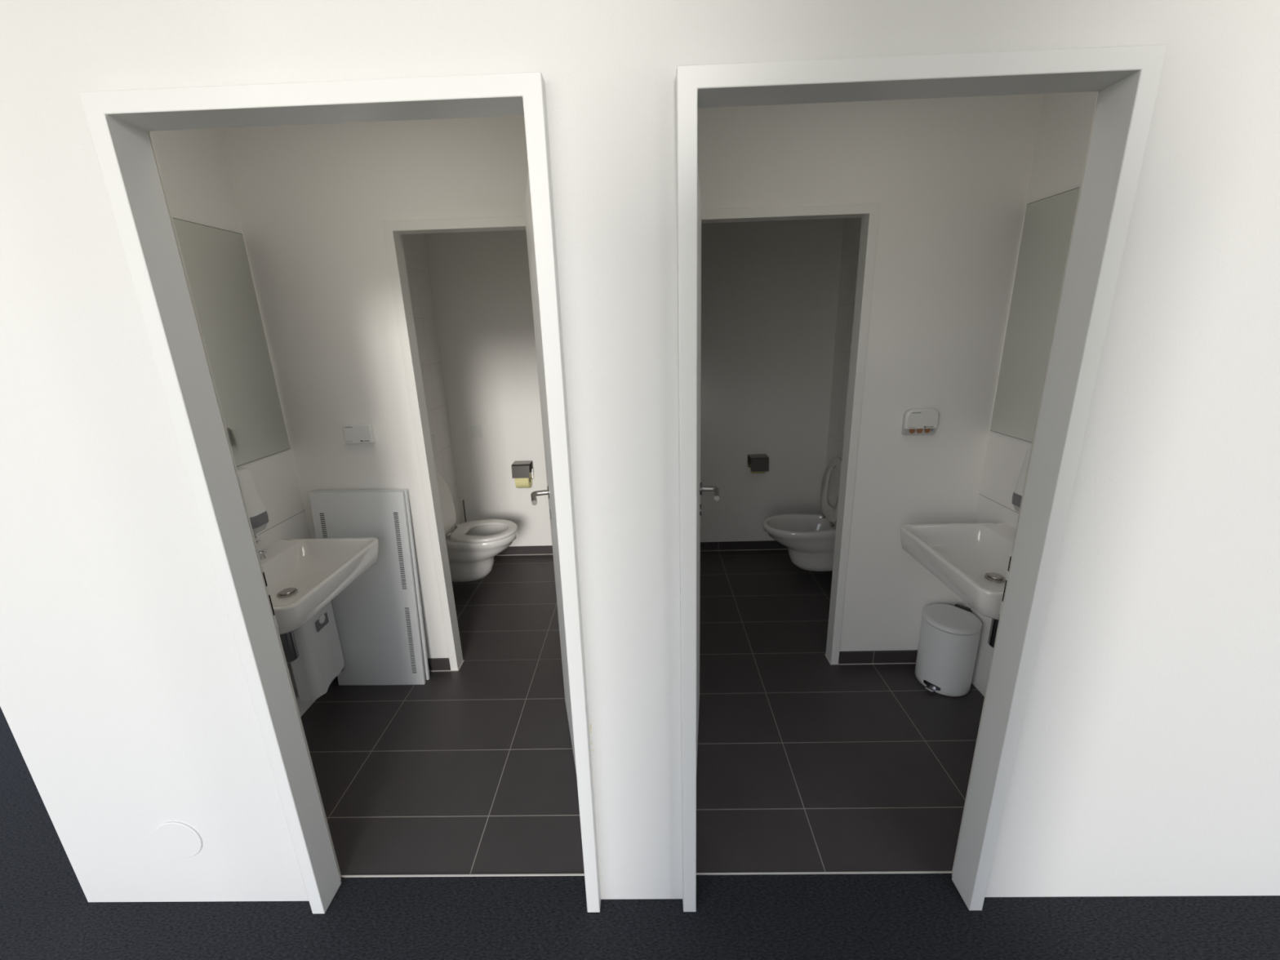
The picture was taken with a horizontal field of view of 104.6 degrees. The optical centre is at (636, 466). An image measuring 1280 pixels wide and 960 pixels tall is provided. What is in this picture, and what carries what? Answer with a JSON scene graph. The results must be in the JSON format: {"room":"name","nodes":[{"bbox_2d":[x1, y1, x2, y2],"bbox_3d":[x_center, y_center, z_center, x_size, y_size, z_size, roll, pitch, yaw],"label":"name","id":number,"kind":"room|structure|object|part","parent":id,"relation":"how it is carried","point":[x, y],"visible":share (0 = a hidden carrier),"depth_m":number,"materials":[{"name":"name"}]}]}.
{"room":"hallway","nodes":[
{"label":"hallway","id":0,"kind":"room"},
{"bbox_2d":[151,128,316,716],"bbox_3d":[-1.645,-0.044,1.796,0.026,2.660,1.033,-1,15,1],"label":"wall","id":1,"kind":"structure","parent":0,"point":[193,166],"depth_m":1.97,"materials":[{"name":"white paint"}]},
{"bbox_2d":[173,217,290,466],"bbox_3d":[-1.639,-0.405,1.752,0.006,0.920,0.900,-1,15,1],"label":"wall mirror","id":2,"kind":"object","parent":1,"relation":"attached to","point":[216,263],"visible":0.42,"depth_m":2.01,"materials":[{"name":"grey mirror"}]},
{"bbox_2d":[236,466,268,537],"bbox_3d":[-1.564,0.150,1.967,0.119,0.290,0.110,-1,15,1],"label":"soap dispenser","id":3,"kind":"object","parent":1,"relation":"attached to","point":[258,514],"visible":0.43,"depth_m":1.95,"materials":[{"name":"white plastic"}]},
{"bbox_2d":[255,537,378,662],"bbox_3d":[-1.381,0.546,1.991,0.462,0.533,0.596,-1,15,1],"label":"washbasin","id":4,"kind":"object","parent":1,"relation":"attached to","point":[303,576],"visible":0.6,"depth_m":2.05,"materials":[{"name":"white ceramic"}]},
{"bbox_2d":[255,540,266,559],"bbox_3d":[-1.522,0.351,1.939,0.137,0.120,0.048,-1,15,1],"label":"tap","id":5,"kind":"object","parent":4,"relation":"on","point":[262,554],"depth_m":1.93,"materials":[{"name":"silver metal"}]},
{"bbox_2d":[290,600,344,701],"bbox_3d":[-1.533,0.840,2.332,0.128,0.464,0.240,-1,15,1],"label":"trash can","id":6,"kind":"object","parent":1,"relation":"attached to","point":[320,660],"visible":0.73,"depth_m":2.29,"materials":[{"name":"white plastic"}]},
{"bbox_2d":[401,233,462,524],"bbox_3d":[-1.529,-0.379,2.993,0.220,2.660,1.331,-1,15,1],"label":"wall","id":7,"kind":"structure","parent":0,"point":[414,245],"depth_m":3.40,"materials":[{"name":"white paint"}]},
{"bbox_2d":[431,435,438,459],"bbox_3d":[-1.397,-0.106,3.320,0.016,0.164,0.246,-1,15,1],"label":"flush plate","id":8,"kind":"object","parent":7,"relation":"attached to","point":[433,437],"visible":0.34,"depth_m":3.39,"materials":[{"name":"white plastic"}]},
{"bbox_2d":[435,471,517,582],"bbox_3d":[-1.106,0.400,3.373,0.567,0.775,0.378,-1,15,1],"label":"toilet","id":9,"kind":"object","parent":7,"relation":"attached to","point":[473,546],"visible":0.78,"depth_m":3.34,"materials":[{"name":"white ceramic"}]},
{"bbox_3d":[-1.330,0.235,3.331,0.094,0.422,0.378,-1,15,1],"label":"toilet lid","id":10,"kind":"part","parent":9,"relation":"part of","materials":[{"name":"white plastic"}]},
{"bbox_3d":[-1.100,0.614,3.432,0.564,0.330,0.366,-1,15,1],"label":"bowl","id":11,"kind":"part","parent":9,"relation":"part of","materials":[{"name":"white ceramic"}]},
{"bbox_3d":[-1.034,0.438,3.383,0.426,0.025,0.374,-1,15,1],"label":"toilet seat","id":12,"kind":"part","parent":9,"relation":"part of","materials":[{"name":"white plastic"}]},
{"bbox_2d":[219,93,1044,657],"bbox_3d":[-0.013,-0.232,2.286,3.264,2.660,0.063,-1,15,1],"label":"wall","id":13,"kind":"structure","parent":0,"point":[949,178],"depth_m":2.08,"materials":[{"name":"white paint"}]},
{"bbox_2d":[342,423,374,443],"bbox_3d":[-1.280,-0.150,2.280,0.127,0.085,0.031,-1,15,1],"label":"dispenser","id":14,"kind":"object","parent":13,"relation":"attached to","point":[361,433],"visible":1,"depth_m":2.27,"materials":[{"name":"white plastic"}]},
{"bbox_2d":[427,657,450,671],"bbox_3d":[-1.288,1.058,2.625,0.594,0.073,0.012,-1,15,1],"label":"baseboard","id":15,"kind":"structure","parent":13,"relation":"attached to","point":[434,664],"depth_m":2.62,"materials":[{"name":"tile"}]},
{"bbox_2d":[382,215,525,671],"bbox_3d":[-0.602,0.015,2.364,0.841,2.180,0.086,-1,15,1],"label":"door frame","id":16,"kind":"structure","parent":13,"relation":"in","point":[393,230],"depth_m":2.23,"materials":[{"name":"white paint"}]},
{"bbox_2d":[701,202,879,665],"bbox_3d":[0.588,-0.016,2.337,0.865,2.180,0.086,-1,15,1],"label":"door frame","id":17,"kind":"structure","parent":13,"relation":"in","point":[868,212],"depth_m":2.16,"materials":[{"name":"white paint"}]},
{"bbox_2d":[838,649,917,664],"bbox_3d":[1.345,0.990,2.565,0.586,0.073,0.012,-1,15,1],"label":"baseboard","id":18,"kind":"structure","parent":13,"relation":"attached to","point":[906,656],"depth_m":2.56,"materials":[{"name":"tile"}]},
{"bbox_2d":[901,408,938,435],"bbox_3d":[1.274,-0.198,2.223,0.142,0.120,0.039,-1,15,1],"label":"dispenser","id":19,"kind":"object","parent":13,"relation":"attached to","point":[924,421],"visible":1,"depth_m":2.21,"materials":[{"name":"grey plastic"}]},
{"bbox_2d":[424,217,844,546],"bbox_3d":[0.001,-0.609,3.647,3.220,2.660,0.100,-1,15,1],"label":"wall","id":20,"kind":"structure","parent":0,"point":[770,290],"depth_m":3.57,"materials":[{"name":"white paint"}]},
{"bbox_2d":[470,425,482,438],"bbox_3d":[-1.204,-0.258,3.709,0.085,0.099,0.006,-1,15,1],"label":"cover plate","id":21,"kind":"object","parent":20,"relation":"attached to","point":[476,430],"visible":1,"depth_m":3.71,"materials":[{"name":"white plastic"}]},
{"bbox_2d":[511,460,533,479],"bbox_3d":[-0.856,0.035,3.721,0.138,0.130,0.128,-1,15,1],"label":"paper holder","id":22,"kind":"object","parent":20,"relation":"attached to","point":[521,468],"visible":0.87,"depth_m":3.67,"materials":[{"name":"grey metal"}]},
{"bbox_2d":[515,472,532,488],"bbox_3d":[-0.857,0.106,3.741,0.100,0.116,0.116,-1,15,1],"label":"toilet roll","id":23,"kind":"object","parent":22,"relation":"hanging from","point":[519,482],"visible":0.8,"depth_m":3.69,"materials":[{"name":"beige paper"}]},
{"bbox_2d":[495,545,552,555],"bbox_3d":[-0.705,0.671,3.956,1.330,0.073,0.012,-1,15,1],"label":"baseboard","id":24,"kind":"structure","parent":20,"relation":"attached to","point":[541,549],"depth_m":3.96,"materials":[{"name":"tile"}]},
{"bbox_2d":[700,540,787,551],"bbox_3d":[0.804,0.632,3.921,1.290,0.073,0.012,-1,15,1],"label":"baseboard","id":25,"kind":"structure","parent":20,"relation":"attached to","point":[764,544],"depth_m":3.92,"materials":[{"name":"tile"}]},
{"bbox_2d":[746,453,768,471],"bbox_3d":[0.899,-0.027,3.677,0.138,0.103,0.128,-1,15,1],"label":"paper holder","id":26,"kind":"object","parent":20,"relation":"attached to","point":[759,462],"visible":1,"depth_m":3.62,"materials":[{"name":"grey metal"}]},
{"bbox_2d":[750,463,765,473],"bbox_3d":[0.903,0.015,3.688,0.100,0.080,0.080,-1,15,1],"label":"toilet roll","id":27,"kind":"object","parent":26,"relation":"in","point":[750,464],"visible":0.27,"depth_m":3.67,"materials":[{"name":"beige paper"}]},
{"bbox_2d":[0,0,1279,902],"bbox_3d":[1.212,-0.374,1.085,6.054,3.500,0.072,-1,15,1],"label":"wall","id":28,"kind":"structure","parent":0,"point":[1147,760],"depth_m":1.16,"materials":[{"name":"white paint"}]},
{"bbox_2d":[154,821,202,857],"bbox_3d":[-1.396,1.138,1.506,0.142,0.142,0.005,-1,15,1],"label":"round cover","id":29,"kind":"object","parent":28,"relation":"attached to","point":[177,839],"visible":1,"depth_m":1.50,"materials":[{"name":"white paint"}]},
{"bbox_2d":[78,71,600,913],"bbox_3d":[-0.586,0.199,1.668,0.906,2.195,0.907,-1,15,1],"label":"door frame","id":30,"kind":"structure","parent":28,"relation":"in","point":[121,123],"depth_m":1.11,"materials":[{"name":"white wood"}]},
{"bbox_3d":[-1.012,0.365,1.358,0.001,0.187,0.016,-1,15,1],"label":"strike plate","id":31,"kind":"part","parent":30,"relation":"part of","materials":[{"name":"white metal"}]},
{"bbox_3d":[-0.393,0.123,1.967,0.071,0.021,0.140,-1,15,1],"label":"handle","id":32,"kind":"part","parent":30,"relation":"part of","materials":[{"name":"silver metal"}]},
{"bbox_2d":[675,44,1167,911],"bbox_3d":[0.563,0.165,1.657,0.909,2.195,0.939,-1,15,1],"label":"door frame","id":33,"kind":"structure","parent":28,"relation":"in","point":[1126,79],"depth_m":1.06,"materials":[{"name":"white wood"}]},
{"bbox_3d":[0.295,0.106,1.961,0.073,0.021,0.134,-1,15,1],"label":"handle","id":34,"kind":"part","parent":33,"relation":"part of","materials":[{"name":"silver metal"}]},
{"bbox_3d":[0.984,0.314,1.313,0.001,0.187,0.016,-1,15,1],"label":"strike plate","id":35,"kind":"part","parent":33,"relation":"part of","materials":[{"name":"white metal"}]},
{"bbox_2d":[0,549,1279,959],"bbox_3d":[0.101,1.251,1.997,8.400,0.050,5.800,-1,15,1],"label":"floor","id":36,"kind":"structure","parent":0,"point":[46,913],"depth_m":1.75,"materials":[{"name":"tile"}]},
{"bbox_2d":[309,491,425,684],"bbox_3d":[-1.315,0.621,2.436,0.460,1.026,0.080,-1,15,1],"label":"panel","id":37,"kind":"object","parent":36,"relation":"on","point":[376,618],"visible":0.77,"depth_m":2.43,"materials":[{"name":"white painted steel"}]},
{"bbox_2d":[313,489,430,679],"bbox_3d":[-1.307,0.613,2.462,0.460,1.026,0.066,-1,15,1],"label":"panel","id":38,"kind":"object","parent":36,"relation":"on","point":[406,492],"visible":0.17,"depth_m":2.44,"materials":[{"name":"white painted steel"}]},
{"bbox_2d":[340,873,584,877],"bbox_3d":[-0.558,1.357,1.631,0.846,0.022,0.005,-1,15,1],"label":"threshold strip","id":39,"kind":"object","parent":36,"relation":"on","point":[544,874],"visible":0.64,"depth_m":1.63,"materials":[{"name":"grey metal"}]},
{"bbox_2d":[462,499,466,522],"bbox_3d":[-1.306,0.504,3.800,0.089,0.515,0.089,-1,15,1],"label":"toilet brush","id":40,"kind":"object","parent":36,"relation":"on","point":[463,500],"visible":0.17,"depth_m":3.75,"materials":[{"name":"white plastic"}]},
{"bbox_2d":[696,871,952,875],"bbox_3d":[0.592,1.328,1.605,0.849,0.022,0.005,-1,15,1],"label":"threshold strip","id":41,"kind":"object","parent":36,"relation":"on","point":[905,872],"visible":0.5,"depth_m":1.60,"materials":[{"name":"grey metal"}]},
{"bbox_2d":[915,603,982,696],"bbox_3d":[1.503,0.882,2.392,0.251,0.360,0.242,-1,15,1],"label":"pedal bin","id":42,"kind":"object","parent":36,"relation":"on","point":[949,635],"visible":1,"depth_m":2.31,"materials":[{"name":"white metal"}]},
{"bbox_3d":[1.493,0.720,2.347,0.242,0.023,0.242,-1,15,1],"label":"bin lid","id":43,"kind":"part","parent":42,"relation":"part of","materials":[{"name":"white metal"}]},
{"bbox_2d":[822,217,861,513],"bbox_3d":[1.554,-0.458,2.922,0.310,2.660,1.331,-1,15,1],"label":"wall","id":44,"kind":"structure","parent":0,"point":[851,226],"depth_m":3.34,"materials":[{"name":"white paint"}]},
{"bbox_2d":[763,457,841,571],"bbox_3d":[1.146,0.326,3.359,0.564,0.782,0.378,-1,15,1],"label":"toilet","id":45,"kind":"object","parent":44,"relation":"attached to","point":[809,539],"visible":0.85,"depth_m":3.34,"materials":[{"name":"white ceramic"}]},
{"bbox_3d":[1.153,0.544,3.419,0.564,0.330,0.366,-1,15,1],"label":"bowl","id":46,"kind":"part","parent":45,"relation":"part of","materials":[{"name":"white ceramic"}]},
{"bbox_3d":[1.314,0.149,3.307,0.063,0.425,0.374,-1,15,1],"label":"toilet seat","id":47,"kind":"part","parent":45,"relation":"part of","materials":[{"name":"white plastic"}]},
{"bbox_3d":[1.349,0.152,3.307,0.085,0.422,0.378,-1,15,1],"label":"toilet lid","id":48,"kind":"part","parent":45,"relation":"part of","materials":[{"name":"white plastic"}]},
{"bbox_2d":[960,91,1097,696],"bbox_3d":[1.640,-0.128,1.720,0.100,2.660,1.033,-1,15,1],"label":"wall","id":49,"kind":"structure","parent":0,"point":[1065,121],"depth_m":1.94,"materials":[{"name":"white paint"}]},
{"bbox_2d":[900,522,1015,647],"bbox_3d":[1.379,0.473,1.935,0.462,0.533,0.596,-1,15,1],"label":"washbasin","id":50,"kind":"object","parent":49,"relation":"attached to","point":[971,560],"visible":0.48,"depth_m":2.02,"materials":[{"name":"white ceramic"}]},
{"bbox_2d":[1011,447,1031,511],"bbox_3d":[1.540,0.068,1.906,0.119,0.290,0.110,-1,15,1],"label":"soap dispenser","id":51,"kind":"object","parent":49,"relation":"attached to","point":[1017,494],"visible":0.19,"depth_m":1.92,"materials":[{"name":"white plastic"}]},
{"bbox_2d":[990,186,1079,442],"bbox_3d":[1.577,-0.487,1.678,0.006,0.926,0.900,-1,15,1],"label":"wall mirror","id":52,"kind":"object","parent":49,"relation":"attached to","point":[1048,222],"visible":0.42,"depth_m":1.97,"materials":[{"name":"grey mirror"}]}
]}

